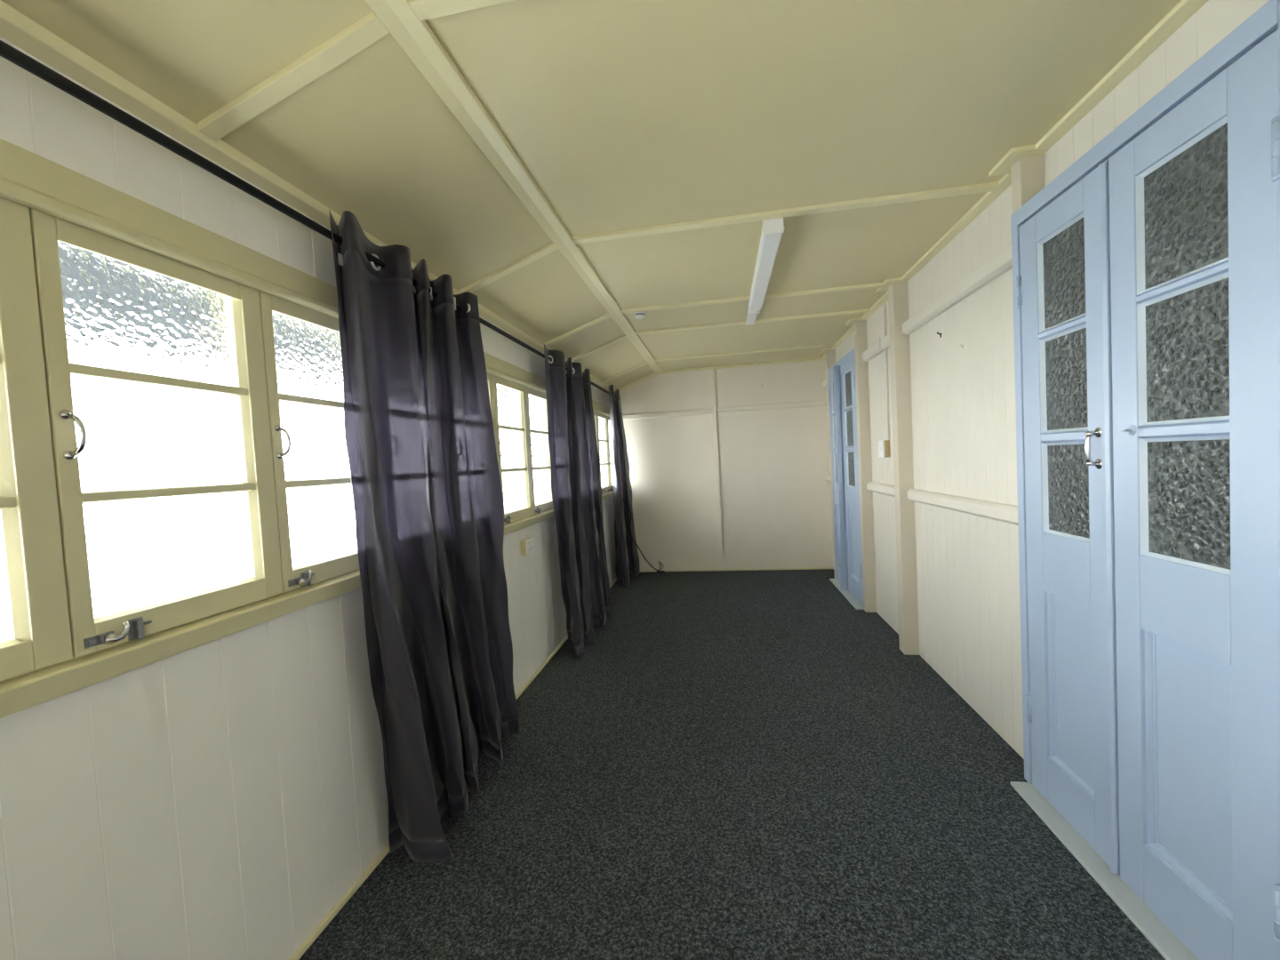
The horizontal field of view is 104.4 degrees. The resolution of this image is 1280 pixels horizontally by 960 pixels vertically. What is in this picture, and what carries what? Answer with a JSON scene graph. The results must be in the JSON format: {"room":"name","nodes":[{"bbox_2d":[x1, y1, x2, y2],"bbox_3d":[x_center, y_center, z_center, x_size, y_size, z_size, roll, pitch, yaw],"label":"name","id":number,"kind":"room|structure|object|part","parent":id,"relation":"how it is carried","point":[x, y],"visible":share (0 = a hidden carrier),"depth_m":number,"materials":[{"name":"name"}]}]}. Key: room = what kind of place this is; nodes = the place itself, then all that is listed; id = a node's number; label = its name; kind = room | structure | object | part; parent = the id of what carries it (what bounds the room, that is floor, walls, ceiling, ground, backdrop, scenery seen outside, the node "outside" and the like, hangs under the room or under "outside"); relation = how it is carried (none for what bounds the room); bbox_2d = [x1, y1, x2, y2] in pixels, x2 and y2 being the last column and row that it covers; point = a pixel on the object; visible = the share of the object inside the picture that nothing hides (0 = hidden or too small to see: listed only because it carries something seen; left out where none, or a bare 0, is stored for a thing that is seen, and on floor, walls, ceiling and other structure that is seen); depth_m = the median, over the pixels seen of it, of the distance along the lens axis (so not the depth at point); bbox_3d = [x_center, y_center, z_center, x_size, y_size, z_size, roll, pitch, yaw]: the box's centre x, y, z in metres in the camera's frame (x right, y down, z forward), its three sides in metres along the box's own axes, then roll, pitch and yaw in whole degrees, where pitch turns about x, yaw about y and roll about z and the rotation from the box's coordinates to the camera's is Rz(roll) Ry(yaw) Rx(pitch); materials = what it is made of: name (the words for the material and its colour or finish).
{"room":"enclosed porch","nodes":[
{"label":"enclosed porch","id":0,"kind":"room"},
{"bbox_2d":[0,484,602,640],"bbox_3d":[-19.055,2.689,10.825,38.680,0.100,75.000,-3,2,9],"label":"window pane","id":1,"kind":"structure","parent":0,"point":[132,562],"depth_m":15.95,"materials":[{"name":"glass"}]},
{"bbox_2d":[0,36,616,959],"bbox_3d":[-0.886,0.178,2.302,0.110,2.160,7.140,-3,2,9],"label":"wall","id":2,"kind":"structure","parent":0,"point":[218,799],"depth_m":1.15,"materials":[{"name":"white paint"}]},
{"bbox_2d":[0,197,72,680],"bbox_3d":[-1.135,-0.077,0.697,0.091,0.851,0.488,-3,2,5],"label":"window","id":3,"kind":"structure","parent":2,"relation":"in","point":[32,570],"depth_m":0.87,"materials":[{"name":"beige wood"}]},
{"bbox_2d":[29,208,283,656],"bbox_3d":[-1.063,-0.098,1.146,0.091,0.851,0.475,-3,2,5],"label":"window","id":4,"kind":"structure","parent":2,"relation":"in","point":[247,390],"depth_m":1.06,"materials":[{"name":"beige wood"}]},
{"bbox_3d":[-1.052,-0.085,0.924,0.034,0.094,0.018,-3,2,9],"label":"pull handle","id":5,"kind":"part","parent":4,"relation":"part of","materials":[{"name":"silver metal"}]},
{"bbox_3d":[-1.040,0.308,0.958,0.010,0.019,0.046,-3,2,9],"label":"fastener plate","id":6,"kind":"part","parent":4,"relation":"part of","materials":[{"name":"metal"}]},
{"bbox_3d":[-1.031,0.301,0.978,0.019,0.037,0.041,-3,2,9],"label":"hook lever","id":7,"kind":"part","parent":4,"relation":"part of","materials":[{"name":"silver metal"}]},
{"bbox_2d":[0,138,609,413],"bbox_3d":[-0.805,-0.631,2.859,0.064,0.100,5.939,-3,2,9],"label":"board","id":8,"kind":"object","parent":2,"relation":"attached to","point":[18,164],"visible":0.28,"depth_m":1.09,"materials":[{"name":"beige wood"}]},
{"bbox_2d":[0,176,609,415],"bbox_3d":[-0.761,-0.597,2.853,0.023,0.034,5.939,-3,2,9],"label":"trim","id":9,"kind":"structure","parent":2,"relation":"attached to","point":[10,190],"depth_m":1.07,"materials":[{"name":"beige wood"}]},
{"bbox_2d":[0,490,613,718],"bbox_3d":[-0.868,0.295,2.304,0.136,0.055,7.139,-3,2,9],"label":"sill","id":10,"kind":"structure","parent":2,"relation":"attached to","point":[22,692],"depth_m":1.04,"materials":[{"name":"beige wood"}]},
{"bbox_2d":[607,488,664,572],"bbox_3d":[-0.040,0.583,5.486,0.118,1.015,0.776,-1,3,44],"label":"cable","id":11,"kind":"object","parent":10,"relation":"hanging from","point":[658,571],"visible":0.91,"depth_m":5.52,"materials":[{"name":"black plastic"}]},
{"bbox_2d":[0,0,615,391],"bbox_3d":[-0.868,-0.857,2.250,0.037,0.041,7.140,-3,2,9],"label":"crown molding","id":12,"kind":"structure","parent":2,"relation":"attached to","point":[16,28],"depth_m":1.08,"materials":[{"name":"beige paint"}]},
{"bbox_2d":[0,40,615,398],"bbox_3d":[-0.837,-0.766,2.239,0.097,0.060,7.020,-3,2,9],"label":"curtain rod","id":13,"kind":"object","parent":2,"relation":"attached to","point":[7,52],"visible":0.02,"depth_m":1.04,"materials":[{"name":"black metal"}]},
{"bbox_2d":[329,210,468,862],"bbox_3d":[-0.756,0.223,1.784,0.230,2.073,0.634,-3,2,9],"label":"curtain","id":14,"kind":"object","parent":13,"relation":"hanging from","point":[412,681],"visible":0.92,"depth_m":1.67,"materials":[{"name":"fabric"}]},
{"bbox_2d":[414,258,518,793],"bbox_3d":[-0.727,0.209,2.092,0.171,2.073,0.589,-3,2,11],"label":"curtain","id":15,"kind":"object","parent":13,"relation":"hanging from","point":[466,501],"visible":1,"depth_m":2.10,"materials":[{"name":"fabric"}]},
{"bbox_2d":[544,344,595,656],"bbox_3d":[-0.480,0.141,3.507,0.201,2.073,0.662,-3,2,11],"label":"curtain","id":16,"kind":"object","parent":13,"relation":"hanging from","point":[562,418],"visible":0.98,"depth_m":3.42,"materials":[{"name":"fabric"}]},
{"bbox_2d":[571,362,611,628],"bbox_3d":[-0.388,0.113,4.111,0.214,2.073,0.590,-3,2,9],"label":"curtain","id":17,"kind":"object","parent":13,"relation":"hanging from","point":[599,582],"visible":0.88,"depth_m":3.96,"materials":[{"name":"fabric"}]},
{"bbox_2d":[608,384,639,587],"bbox_3d":[-0.192,0.054,5.382,0.173,2.073,0.639,-3,2,12],"label":"curtain","id":18,"kind":"object","parent":13,"relation":"hanging from","point":[626,549],"visible":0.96,"depth_m":5.22,"materials":[{"name":"fabric"}]},
{"bbox_2d":[258,290,359,591],"bbox_3d":[-0.990,-0.119,1.596,0.091,0.851,0.490,-3,2,5],"label":"window","id":19,"kind":"structure","parent":2,"relation":"in","point":[300,575],"depth_m":1.39,"materials":[{"name":"beige wood"}]},
{"bbox_3d":[-0.980,-0.105,1.367,0.034,0.094,0.018,-3,2,9],"label":"pull handle","id":20,"kind":"part","parent":19,"relation":"part of","materials":[{"name":"silver metal"}]},
{"bbox_3d":[-0.969,0.287,1.401,0.010,0.019,0.046,-3,2,9],"label":"fastener plate","id":21,"kind":"part","parent":19,"relation":"part of","materials":[{"name":"metal"}]},
{"bbox_3d":[-0.959,0.281,1.421,0.019,0.037,0.041,-3,2,9],"label":"hook lever","id":22,"kind":"part","parent":19,"relation":"part of","materials":[{"name":"silver metal"}]},
{"bbox_2d":[57,240,599,431],"bbox_3d":[-1.325,-0.689,2.718,0.810,0.335,11.000,-3,2,9],"label":"window pane","id":23,"kind":"object","parent":2,"relation":"attached to","point":[111,305],"visible":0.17,"depth_m":1.70,"materials":[{"name":"glass"}]},
{"bbox_2d":[288,577,616,959],"bbox_3d":[-0.770,1.242,2.327,0.014,0.022,7.126,-3,2,9],"label":"baseboard","id":24,"kind":"structure","parent":2,"relation":"attached to","point":[297,955],"depth_m":1.54,"materials":[{"name":"beige paint"}]},
{"bbox_2d":[486,372,499,471],"bbox_3d":[-0.841,-0.163,2.510,0.091,0.851,0.491,-3,2,5],"label":"window","id":25,"kind":"structure","parent":2,"relation":"in","point":[490,377],"depth_m":2.69,"materials":[{"name":"beige wood"}]},
{"bbox_2d":[493,375,533,523],"bbox_3d":[-0.767,-0.184,2.967,0.091,0.851,0.489,-3,2,5],"label":"window","id":26,"kind":"structure","parent":2,"relation":"in","point":[520,428],"depth_m":3.12,"materials":[{"name":"beige wood"}]},
{"bbox_3d":[-0.757,-0.170,2.739,0.034,0.094,0.018,-3,2,9],"label":"pull handle","id":27,"kind":"part","parent":26,"relation":"part of","materials":[{"name":"silver metal"}]},
{"bbox_2d":[520,537,535,555],"bbox_3d":[-0.680,0.402,3.016,0.046,0.088,0.119,-3,2,9],"label":"power socket","id":28,"kind":"object","parent":2,"relation":"attached to","point":[527,545],"visible":1,"depth_m":2.97,"materials":[{"name":"white plastic"}]},
{"bbox_3d":[-0.666,0.401,3.014,0.010,0.088,0.119,-3,2,9],"label":"plate","id":29,"kind":"part","parent":28,"relation":"part of","materials":[{"name":"white plastic"}]},
{"bbox_2d":[526,386,553,514],"bbox_3d":[-0.693,-0.206,3.423,0.091,0.851,0.488,-3,2,5],"label":"window","id":30,"kind":"structure","parent":2,"relation":"in","point":[547,504],"depth_m":3.56,"materials":[{"name":"beige wood"}]},
{"bbox_3d":[-0.683,-0.192,3.195,0.034,0.094,0.018,-3,2,9],"label":"pull handle","id":31,"kind":"part","parent":30,"relation":"part of","materials":[{"name":"silver metal"}]},
{"bbox_2d":[593,410,601,492],"bbox_3d":[-0.472,-0.270,4.788,0.091,0.851,0.480,-3,2,5],"label":"window","id":32,"kind":"structure","parent":2,"relation":"in","point":[595,412],"depth_m":4.95,"materials":[{"name":"beige wood"}]},
{"bbox_2d":[597,412,611,493],"bbox_3d":[-0.398,-0.292,5.240,0.091,0.851,0.489,-3,2,5],"label":"window","id":33,"kind":"structure","parent":2,"relation":"in","point":[604,439],"depth_m":5.40,"materials":[{"name":"beige wood"}]},
{"bbox_2d":[607,416,613,489],"bbox_3d":[-0.335,-0.310,5.636,0.091,0.851,0.368,-3,2,3],"label":"window","id":34,"kind":"structure","parent":2,"relation":"in","point":[608,417],"depth_m":5.73,"materials":[{"name":"beige wood"}]},
{"bbox_2d":[0,0,1181,390],"bbox_3d":[0.242,-1.000,2.063,2.700,0.309,7.340,-3,2,9],"label":"ceiling","id":35,"kind":"structure","parent":0,"point":[623,115],"depth_m":1.45,"materials":[{"name":"beige paint"}]},
{"bbox_2d":[197,11,389,141],"bbox_3d":[-0.790,-0.914,1.130,0.480,0.182,0.044,-3,2,9],"label":"ceiling strip","id":36,"kind":"object","parent":35,"relation":"attached to","point":[369,29],"visible":1,"depth_m":1.12,"materials":[{"name":"beige paint"}]},
{"bbox_2d":[408,0,516,20],"bbox_3d":[0.361,-1.060,0.936,1.725,0.018,0.044,-3,2,9],"label":"ceiling strip","id":37,"kind":"object","parent":35,"relation":"attached to","point":[424,10],"visible":1,"depth_m":1.06,"materials":[{"name":"beige paint"}]},
{"bbox_2d":[459,242,558,293],"bbox_3d":[-0.603,-0.969,2.283,0.480,0.182,0.044,-3,2,9],"label":"ceiling strip","id":38,"kind":"object","parent":35,"relation":"attached to","point":[543,252],"visible":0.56,"depth_m":2.27,"materials":[{"name":"beige paint"}]},
{"bbox_2d":[364,0,662,373],"bbox_3d":[-0.350,-1.064,2.157,0.077,0.030,7.140,-3,2,9],"label":"ceiling strip","id":39,"kind":"object","parent":35,"relation":"attached to","point":[414,36],"visible":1,"depth_m":1.45,"materials":[{"name":"beige paint"}]},
{"bbox_2d":[543,312,610,346],"bbox_3d":[-0.425,-1.020,3.378,0.480,0.182,0.044,-3,2,9],"label":"ceiling strip","id":40,"kind":"object","parent":35,"relation":"attached to","point":[607,316],"visible":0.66,"depth_m":3.37,"materials":[{"name":"beige paint"}]},
{"bbox_2d":[571,334,626,362],"bbox_3d":[-0.332,-1.047,3.950,0.480,0.182,0.044,-3,2,9],"label":"ceiling strip","id":41,"kind":"object","parent":35,"relation":"attached to","point":[624,336],"visible":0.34,"depth_m":3.94,"materials":[{"name":"beige paint"}]},
{"bbox_2d":[601,361,647,383],"bbox_3d":[-0.152,-1.100,5.064,0.480,0.182,0.044,-3,2,9],"label":"ceiling strip","id":42,"kind":"object","parent":35,"relation":"attached to","point":[644,363],"visible":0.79,"depth_m":5.05,"materials":[{"name":"beige paint"}]},
{"bbox_2d":[633,311,645,319],"bbox_3d":[-0.001,-1.125,3.395,0.076,0.037,0.076,-3,2,9],"label":"smoke detector","id":43,"kind":"object","parent":35,"relation":"attached to","point":[637,315],"visible":0.97,"depth_m":3.37,"materials":[{"name":"white plastic"}]},
{"bbox_2d":[655,344,834,361],"bbox_3d":[0.999,-1.246,4.870,1.725,0.018,0.044,-3,2,9],"label":"ceiling strip","id":44,"kind":"object","parent":35,"relation":"attached to","point":[827,345],"visible":1,"depth_m":4.85,"materials":[{"name":"beige paint"}]},
{"bbox_2d":[635,309,870,334],"bbox_3d":[0.819,-1.194,3.756,1.725,0.018,0.044,-3,2,9],"label":"ceiling strip","id":45,"kind":"object","parent":35,"relation":"attached to","point":[860,311],"visible":0.89,"depth_m":3.74,"materials":[{"name":"beige paint"}]},
{"bbox_2d":[621,282,892,313],"bbox_3d":[0.726,-1.167,3.184,1.725,0.018,0.044,-3,2,9],"label":"ceiling strip","id":46,"kind":"object","parent":35,"relation":"attached to","point":[877,284],"visible":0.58,"depth_m":3.17,"materials":[{"name":"beige paint"}]},
{"bbox_2d":[746,217,784,325],"bbox_3d":[0.703,-1.124,2.917,0.096,0.074,1.638,-3,2,9],"label":"ceiling light","id":47,"kind":"object","parent":35,"relation":"attached to","point":[772,230],"visible":0.93,"depth_m":2.44,"materials":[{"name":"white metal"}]},
{"bbox_2d":[748,229,782,311],"bbox_3d":[0.659,-1.099,2.679,0.084,0.044,1.124,-3,2,9],"label":"diffuser","id":48,"kind":"object","parent":47,"relation":"attached to","point":[770,240],"depth_m":2.48,"materials":[{"name":"white plastic"}]},
{"bbox_2d":[571,181,999,244],"bbox_3d":[0.548,-1.115,2.090,1.725,0.018,0.044,-3,2,9],"label":"ceiling strip","id":49,"kind":"object","parent":35,"relation":"attached to","point":[988,187],"visible":1,"depth_m":2.06,"materials":[{"name":"beige paint"}]},
{"bbox_2d":[619,360,832,570],"bbox_3d":[0.905,-0.167,5.657,2.565,2.400,0.080,-3,2,9],"label":"wall","id":50,"kind":"structure","parent":0,"point":[774,463],"depth_m":5.59,"materials":[{"name":"beige paint"}]},
{"bbox_2d":[622,408,711,420],"bbox_3d":[0.256,-0.743,5.683,1.131,0.054,0.022,-3,2,9],"label":"wall strip","id":51,"kind":"object","parent":50,"relation":"attached to","point":[699,412],"visible":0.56,"depth_m":5.67,"materials":[{"name":"beige paint"}]},
{"bbox_2d":[710,368,723,569],"bbox_3d":[0.872,-0.114,5.612,0.044,2.266,0.024,-3,2,9],"label":"wall strip","id":52,"kind":"object","parent":50,"relation":"attached to","point":[712,371],"visible":1,"depth_m":5.60,"materials":[{"name":"beige paint"}]},
{"bbox_2d":[617,357,825,391],"bbox_3d":[0.843,-1.164,5.564,2.365,0.216,0.030,-3,2,9],"label":"crown molding","id":53,"kind":"structure","parent":50,"relation":"attached to","point":[818,358],"depth_m":5.53,"materials":[{"name":"beige paint"}]},
{"bbox_2d":[629,567,832,572],"bbox_3d":[0.960,1.024,5.656,2.365,0.018,0.014,-3,2,9],"label":"baseboard","id":54,"kind":"structure","parent":50,"relation":"attached to","point":[816,567],"depth_m":5.62,"materials":[{"name":"beige paint"}]},
{"bbox_2d":[716,400,826,412],"bbox_3d":[1.446,-0.809,5.490,1.186,0.046,0.016,-3,2,9],"label":"wall strip","id":55,"kind":"object","parent":50,"relation":"attached to","point":[820,403],"visible":1,"depth_m":5.48,"materials":[{"name":"beige paint"}]},
{"bbox_2d":[298,568,1165,959],"bbox_3d":[0.384,1.230,2.146,2.650,0.060,7.340,-3,2,9],"label":"floor","id":56,"kind":"structure","parent":0,"point":[736,764],"depth_m":1.78,"materials":[{"name":"grey carpet"}]},
{"bbox_2d":[824,0,1269,759],"bbox_3d":[1.536,-0.019,1.900,0.085,2.330,7.140,-3,2,9],"label":"wall","id":57,"kind":"structure","parent":0,"point":[963,400],"depth_m":2.33,"materials":[{"name":"white paint"}]},
{"bbox_2d":[822,379,827,388],"bbox_3d":[1.967,-1.024,5.191,0.042,0.080,0.419,-3,2,9],"label":"rail","id":58,"kind":"object","parent":57,"relation":"attached to","point":[825,382],"visible":0.46,"depth_m":5.27,"materials":[{"name":"white paint"}]},
{"bbox_2d":[825,474,831,481],"bbox_3d":[2.020,-0.012,5.230,0.042,0.072,0.419,-3,2,9],"label":"rail","id":59,"kind":"object","parent":57,"relation":"attached to","point":[828,476],"visible":0.48,"depth_m":5.32,"materials":[{"name":"white paint"}]},
{"bbox_2d":[825,349,836,578],"bbox_3d":[1.957,-0.150,4.981,0.077,2.309,0.078,-3,2,9],"label":"post","id":60,"kind":"object","parent":57,"relation":"attached to","point":[830,354],"visible":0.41,"depth_m":4.97,"materials":[{"name":"beige paint"}]},
{"bbox_2d":[828,348,863,609],"bbox_3d":[1.887,-0.024,4.459,0.224,2.105,1.000,-3,2,9],"label":"door","id":61,"kind":"structure","parent":57,"relation":"in","point":[848,580],"depth_m":4.41,"materials":[{"name":"blue wood"}]},
{"bbox_3d":[1.837,-0.796,4.684,0.005,0.309,0.230,-2,2,15],"label":"pane","id":62,"kind":"part","parent":61,"relation":"part of","materials":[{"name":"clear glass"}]},
{"bbox_3d":[1.855,-0.461,4.697,0.005,0.324,0.230,-2,2,15],"label":"pane","id":63,"kind":"part","parent":61,"relation":"part of","materials":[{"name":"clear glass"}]},
{"bbox_3d":[1.873,-0.115,4.710,0.005,0.314,0.230,-2,2,15],"label":"pane","id":64,"kind":"part","parent":61,"relation":"part of","materials":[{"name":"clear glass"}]},
{"bbox_3d":[1.904,0.530,4.736,0.029,0.609,0.228,-2,2,15],"label":"sunk panel","id":65,"kind":"part","parent":61,"relation":"part of","materials":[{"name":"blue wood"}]},
{"bbox_3d":[1.784,-0.775,4.227,0.005,0.309,0.274,-3,2,9],"label":"pane","id":66,"kind":"part","parent":61,"relation":"part of","materials":[{"name":"clear glass"}]},
{"bbox_3d":[1.801,-0.441,4.240,0.005,0.324,0.274,-3,2,9],"label":"pane","id":67,"kind":"part","parent":61,"relation":"part of","materials":[{"name":"clear glass"}]},
{"bbox_3d":[1.819,-0.094,4.253,0.005,0.314,0.274,-3,2,9],"label":"pane","id":68,"kind":"part","parent":61,"relation":"part of","materials":[{"name":"clear glass"}]},
{"bbox_3d":[1.851,0.551,4.279,0.029,0.609,0.272,-3,2,9],"label":"sunk panel","id":69,"kind":"part","parent":61,"relation":"part of","materials":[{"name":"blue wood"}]},
{"bbox_2d":[853,320,876,612],"bbox_3d":[1.785,-0.101,3.936,0.082,2.309,0.063,-3,2,9],"label":"post","id":70,"kind":"object","parent":57,"relation":"attached to","point":[860,340],"visible":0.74,"depth_m":3.91,"materials":[{"name":"beige paint"}]},
{"bbox_2d":[862,333,889,361],"bbox_3d":[1.691,-0.944,3.492,0.042,0.080,0.763,-3,2,9],"label":"rail","id":71,"kind":"object","parent":57,"relation":"attached to","point":[870,353],"visible":0.51,"depth_m":3.56,"materials":[{"name":"white paint"}]},
{"bbox_2d":[866,481,894,496],"bbox_3d":[1.744,0.068,3.531,0.042,0.072,0.763,-3,2,9],"label":"rail","id":72,"kind":"object","parent":57,"relation":"attached to","point":[872,486],"visible":0.61,"depth_m":3.57,"materials":[{"name":"white paint"}]},
{"bbox_2d":[878,440,890,457],"bbox_3d":[1.726,-0.220,3.518,0.048,0.122,0.122,-3,2,9],"label":"light switch","id":73,"kind":"object","parent":57,"relation":"attached to","point":[884,445],"visible":1,"depth_m":3.46,"materials":[{"name":"white plastic"}]},
{"bbox_3d":[1.712,-0.220,3.520,0.009,0.122,0.122,-3,2,9],"label":"plate","id":74,"kind":"part","parent":73,"relation":"part of","materials":[{"name":"white plastic"}]},
{"bbox_2d":[878,302,890,439],"bbox_3d":[1.685,-0.747,3.435,0.053,0.942,0.022,-3,2,9],"label":"conduit","id":75,"kind":"object","parent":57,"relation":"attached to","point":[884,303],"visible":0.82,"depth_m":3.42,"materials":[{"name":"white paint"}]},
{"bbox_2d":[888,281,919,655],"bbox_3d":[1.647,-0.061,3.104,0.087,2.309,0.095,-3,2,9],"label":"post","id":76,"kind":"object","parent":57,"relation":"attached to","point":[898,294],"visible":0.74,"depth_m":3.07,"materials":[{"name":"beige paint"}]},
{"bbox_2d":[902,244,1012,335],"bbox_3d":[1.516,-0.893,2.416,0.042,0.080,1.225,-3,2,9],"label":"rail","id":77,"kind":"object","parent":57,"relation":"attached to","point":[1001,263],"visible":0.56,"depth_m":2.27,"materials":[{"name":"white paint"}]},
{"bbox_2d":[907,488,1018,525],"bbox_3d":[1.570,0.119,2.455,0.042,0.072,1.225,-3,2,9],"label":"rail","id":78,"kind":"object","parent":57,"relation":"attached to","point":[1005,513],"visible":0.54,"depth_m":2.31,"materials":[{"name":"white paint"}]},
{"bbox_2d":[819,0,1208,359],"bbox_3d":[1.368,-1.151,1.874,0.135,0.016,7.140,-3,2,9],"label":"crown molding","id":79,"kind":"structure","parent":57,"relation":"attached to","point":[1184,10],"depth_m":1.60,"materials":[{"name":"beige paint"}]},
{"bbox_2d":[1011,154,1044,213],"bbox_3d":[1.388,-1.062,1.777,0.077,0.182,0.057,-3,2,9],"label":"post","id":80,"kind":"object","parent":57,"relation":"attached to","point":[1028,173],"visible":0.63,"depth_m":1.75,"materials":[{"name":"beige paint"}]},
{"bbox_2d":[1010,0,1279,959],"bbox_3d":[1.377,0.114,1.319,0.224,2.125,1.072,-3,2,9],"label":"door","id":81,"kind":"structure","parent":57,"relation":"in","point":[1146,273],"depth_m":1.26,"materials":[{"name":"blue wood"}]},
{"bbox_3d":[1.354,-0.650,1.580,0.005,0.309,0.230,-3,2,9],"label":"pane","id":82,"kind":"part","parent":81,"relation":"part of","materials":[{"name":"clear glass"}]},
{"bbox_3d":[1.372,-0.315,1.593,0.005,0.324,0.230,-3,2,9],"label":"pane","id":83,"kind":"part","parent":81,"relation":"part of","materials":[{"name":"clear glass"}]},
{"bbox_3d":[1.390,0.031,1.607,0.005,0.314,0.230,-3,2,9],"label":"pane","id":84,"kind":"part","parent":81,"relation":"part of","materials":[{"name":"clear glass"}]},
{"bbox_3d":[1.422,0.687,1.632,0.029,0.599,0.228,-3,2,9],"label":"sunk panel","id":85,"kind":"part","parent":81,"relation":"part of","materials":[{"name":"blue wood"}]},
{"bbox_3d":[1.323,-0.092,1.454,0.036,0.122,0.030,-3,2,9],"label":"pull handle","id":86,"kind":"part","parent":81,"relation":"part of","materials":[{"name":"silver metal"}]},
{"bbox_3d":[1.307,-0.134,1.331,0.024,0.028,0.028,-3,2,9],"label":"turn knob","id":87,"kind":"part","parent":81,"relation":"part of","materials":[{"name":"blue metal"}]},
{"bbox_3d":[1.288,-0.631,1.173,0.005,0.309,0.246,-3,2,9],"label":"pane","id":88,"kind":"part","parent":81,"relation":"part of","materials":[{"name":"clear glass"}]},
{"bbox_3d":[1.355,0.702,1.225,0.029,0.601,0.244,-3,2,9],"label":"sunk panel","id":89,"kind":"part","parent":81,"relation":"part of","materials":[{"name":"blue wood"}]},
{"bbox_3d":[1.306,-0.296,1.186,0.005,0.324,0.246,-3,2,9],"label":"pane","id":90,"kind":"part","parent":81,"relation":"part of","materials":[{"name":"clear glass"}]},
{"bbox_3d":[1.324,0.050,1.199,0.005,0.314,0.246,-3,2,9],"label":"pane","id":91,"kind":"part","parent":81,"relation":"part of","materials":[{"name":"clear glass"}]}
]}

